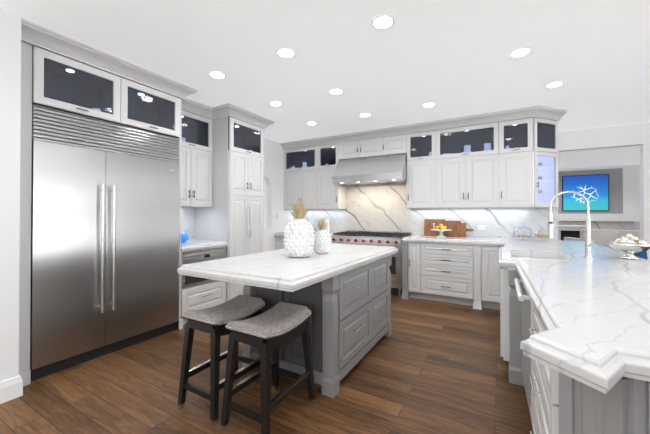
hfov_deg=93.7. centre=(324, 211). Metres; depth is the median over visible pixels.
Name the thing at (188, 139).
upper cabinet
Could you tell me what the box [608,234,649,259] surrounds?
shell bowl
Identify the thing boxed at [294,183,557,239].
backsplash
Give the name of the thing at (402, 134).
upper cabinet
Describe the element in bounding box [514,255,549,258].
sink
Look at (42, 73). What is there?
upper cabinet
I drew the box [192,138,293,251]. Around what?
wall
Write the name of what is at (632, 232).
armchair
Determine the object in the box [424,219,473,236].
cutting boards
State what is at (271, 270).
island countertop
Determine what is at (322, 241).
pineapple
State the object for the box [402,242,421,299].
base cabinet
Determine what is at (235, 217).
tall cabinet
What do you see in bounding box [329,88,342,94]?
recessed light
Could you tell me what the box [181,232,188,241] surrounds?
glass orb
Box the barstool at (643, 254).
[634,251,647,259]
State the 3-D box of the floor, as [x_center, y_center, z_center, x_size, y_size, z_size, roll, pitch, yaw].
[3.118,1.339,3.222,10.050,0.050,15.500,0,-1,30]
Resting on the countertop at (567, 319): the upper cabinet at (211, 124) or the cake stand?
the cake stand
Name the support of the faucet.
on the countertop at (567, 319)
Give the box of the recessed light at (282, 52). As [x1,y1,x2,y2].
[276,48,295,57]
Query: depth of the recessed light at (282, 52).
2.66 m
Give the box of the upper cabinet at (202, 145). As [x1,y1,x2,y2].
[195,138,210,209]
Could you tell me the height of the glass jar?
0.185 m
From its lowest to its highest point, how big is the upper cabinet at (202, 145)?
0.896 m
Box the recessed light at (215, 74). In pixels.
[208,71,225,78]
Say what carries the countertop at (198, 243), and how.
on the base cabinet at (198, 293)
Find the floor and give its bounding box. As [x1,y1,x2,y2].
[0,295,532,433]
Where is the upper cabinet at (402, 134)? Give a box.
[386,125,413,148]
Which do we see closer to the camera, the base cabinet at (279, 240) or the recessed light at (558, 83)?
the recessed light at (558, 83)
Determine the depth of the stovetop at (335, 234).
5.05 m
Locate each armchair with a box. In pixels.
[564,229,618,249]
[620,230,639,237]
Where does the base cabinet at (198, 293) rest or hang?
on the floor
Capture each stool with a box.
[177,294,264,425]
[220,302,315,433]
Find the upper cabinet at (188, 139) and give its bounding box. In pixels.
[183,134,194,209]
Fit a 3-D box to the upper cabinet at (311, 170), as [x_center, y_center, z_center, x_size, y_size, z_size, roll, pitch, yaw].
[-0.224,-0.513,6.000,0.520,0.938,0.367,0,-1,30]
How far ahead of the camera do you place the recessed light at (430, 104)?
3.92 m
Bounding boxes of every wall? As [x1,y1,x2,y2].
[0,8,20,381]
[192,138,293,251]
[558,122,649,259]
[558,164,639,230]
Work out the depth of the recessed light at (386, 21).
2.23 m
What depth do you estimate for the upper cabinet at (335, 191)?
5.63 m
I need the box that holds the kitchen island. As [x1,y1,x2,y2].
[242,251,396,397]
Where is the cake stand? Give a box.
[431,223,451,236]
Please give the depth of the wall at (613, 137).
4.83 m
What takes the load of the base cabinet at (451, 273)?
on the floor
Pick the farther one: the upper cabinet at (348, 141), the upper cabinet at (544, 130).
the upper cabinet at (348, 141)
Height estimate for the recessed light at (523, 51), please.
0.006 m
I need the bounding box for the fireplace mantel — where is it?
[558,214,639,239]
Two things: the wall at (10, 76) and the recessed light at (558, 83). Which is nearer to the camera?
the wall at (10, 76)
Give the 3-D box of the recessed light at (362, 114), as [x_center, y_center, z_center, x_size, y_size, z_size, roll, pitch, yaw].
[0.566,-1.375,4.326,0.161,0.006,0.165,0,-1,30]
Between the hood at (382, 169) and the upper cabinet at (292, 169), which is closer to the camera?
the hood at (382, 169)
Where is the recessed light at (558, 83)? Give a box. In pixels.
[545,81,563,87]
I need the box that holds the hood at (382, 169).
[332,153,406,185]
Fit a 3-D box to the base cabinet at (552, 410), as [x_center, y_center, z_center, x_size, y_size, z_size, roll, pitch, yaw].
[1.181,0.866,1.161,0.615,0.863,0.990,0,-1,30]
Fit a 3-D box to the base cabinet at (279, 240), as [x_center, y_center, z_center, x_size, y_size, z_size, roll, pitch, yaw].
[-0.436,0.903,5.955,0.863,0.862,0.637,0,-1,30]
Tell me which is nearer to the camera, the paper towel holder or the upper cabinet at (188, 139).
the upper cabinet at (188, 139)
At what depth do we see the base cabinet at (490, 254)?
4.08 m
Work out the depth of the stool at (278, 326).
1.83 m
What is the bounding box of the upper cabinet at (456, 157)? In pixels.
[430,141,469,208]
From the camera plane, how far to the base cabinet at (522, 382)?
2.30 m
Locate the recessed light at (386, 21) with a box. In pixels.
[371,14,394,28]
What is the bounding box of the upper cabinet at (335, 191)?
[322,161,349,208]
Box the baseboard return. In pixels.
[0,375,22,403]
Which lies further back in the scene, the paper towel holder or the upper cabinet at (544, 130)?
the paper towel holder
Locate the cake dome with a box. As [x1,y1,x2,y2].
[511,223,534,240]
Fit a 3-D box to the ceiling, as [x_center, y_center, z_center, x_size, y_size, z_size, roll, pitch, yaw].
[3.118,-1.411,3.244,10.050,0.050,15.500,0,-1,30]
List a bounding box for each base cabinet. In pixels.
[183,246,226,323]
[276,237,284,249]
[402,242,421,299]
[422,243,481,308]
[482,245,503,309]
[509,375,525,391]
[526,379,649,433]
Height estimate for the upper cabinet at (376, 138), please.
0.426 m
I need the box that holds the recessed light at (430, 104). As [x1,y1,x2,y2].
[422,102,435,106]
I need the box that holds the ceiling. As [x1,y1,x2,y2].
[0,0,649,168]
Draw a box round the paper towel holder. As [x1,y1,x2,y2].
[324,217,329,232]
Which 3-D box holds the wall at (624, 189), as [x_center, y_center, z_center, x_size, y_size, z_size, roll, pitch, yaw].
[6.998,0.015,9.843,9.900,2.700,0.170,0,-1,30]
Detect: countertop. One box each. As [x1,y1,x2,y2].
[177,243,396,290]
[183,238,226,249]
[274,233,314,236]
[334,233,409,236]
[402,235,649,406]
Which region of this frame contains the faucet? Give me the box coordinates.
[547,191,593,258]
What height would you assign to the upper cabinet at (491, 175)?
0.950 m
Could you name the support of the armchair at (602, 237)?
on the floor
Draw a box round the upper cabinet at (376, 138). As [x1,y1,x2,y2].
[362,129,385,148]
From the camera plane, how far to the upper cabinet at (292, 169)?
6.05 m
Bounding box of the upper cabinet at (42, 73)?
[21,42,162,125]
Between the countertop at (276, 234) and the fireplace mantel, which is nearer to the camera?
the countertop at (276, 234)
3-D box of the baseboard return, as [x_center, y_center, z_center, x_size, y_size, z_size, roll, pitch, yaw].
[-3.217,1.219,0.443,0.148,0.145,4.052,0,-1,30]
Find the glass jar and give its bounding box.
[535,227,547,241]
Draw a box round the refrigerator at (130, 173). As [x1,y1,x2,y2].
[19,90,182,384]
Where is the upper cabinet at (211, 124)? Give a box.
[191,110,250,145]
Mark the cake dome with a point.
(523, 235)
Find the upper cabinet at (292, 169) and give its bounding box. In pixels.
[284,161,301,208]
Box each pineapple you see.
[284,198,314,256]
[313,218,331,253]
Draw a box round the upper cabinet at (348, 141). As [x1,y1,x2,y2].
[338,133,361,152]
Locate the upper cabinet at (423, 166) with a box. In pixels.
[406,149,441,208]
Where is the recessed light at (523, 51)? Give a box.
[509,47,531,57]
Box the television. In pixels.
[562,174,608,210]
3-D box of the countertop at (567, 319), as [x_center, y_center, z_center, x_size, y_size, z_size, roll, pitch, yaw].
[1.427,0.413,2.751,2.326,0.066,4.305,0,-1,30]
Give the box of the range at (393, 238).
[331,230,411,296]
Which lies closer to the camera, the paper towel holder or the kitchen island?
the kitchen island
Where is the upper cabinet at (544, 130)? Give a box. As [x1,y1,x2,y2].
[526,113,565,148]
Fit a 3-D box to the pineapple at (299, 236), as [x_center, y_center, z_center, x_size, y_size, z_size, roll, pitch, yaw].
[-0.217,0.129,2.574,0.270,0.496,0.268,0,-1,30]
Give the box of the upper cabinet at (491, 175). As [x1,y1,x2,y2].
[470,137,505,208]
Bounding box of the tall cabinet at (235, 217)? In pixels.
[191,138,263,300]
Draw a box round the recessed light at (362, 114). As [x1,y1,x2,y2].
[359,113,370,116]
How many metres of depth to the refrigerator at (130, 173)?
2.67 m
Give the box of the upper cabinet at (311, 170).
[302,157,321,208]
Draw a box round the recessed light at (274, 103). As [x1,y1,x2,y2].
[269,101,281,105]
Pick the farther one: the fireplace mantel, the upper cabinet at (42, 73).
the fireplace mantel
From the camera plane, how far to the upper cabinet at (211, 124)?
4.13 m
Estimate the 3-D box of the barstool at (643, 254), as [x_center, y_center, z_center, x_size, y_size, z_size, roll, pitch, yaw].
[3.533,0.824,3.241,0.495,0.981,0.450,0,-1,30]
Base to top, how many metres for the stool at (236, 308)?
0.651 m
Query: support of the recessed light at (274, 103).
in the ceiling

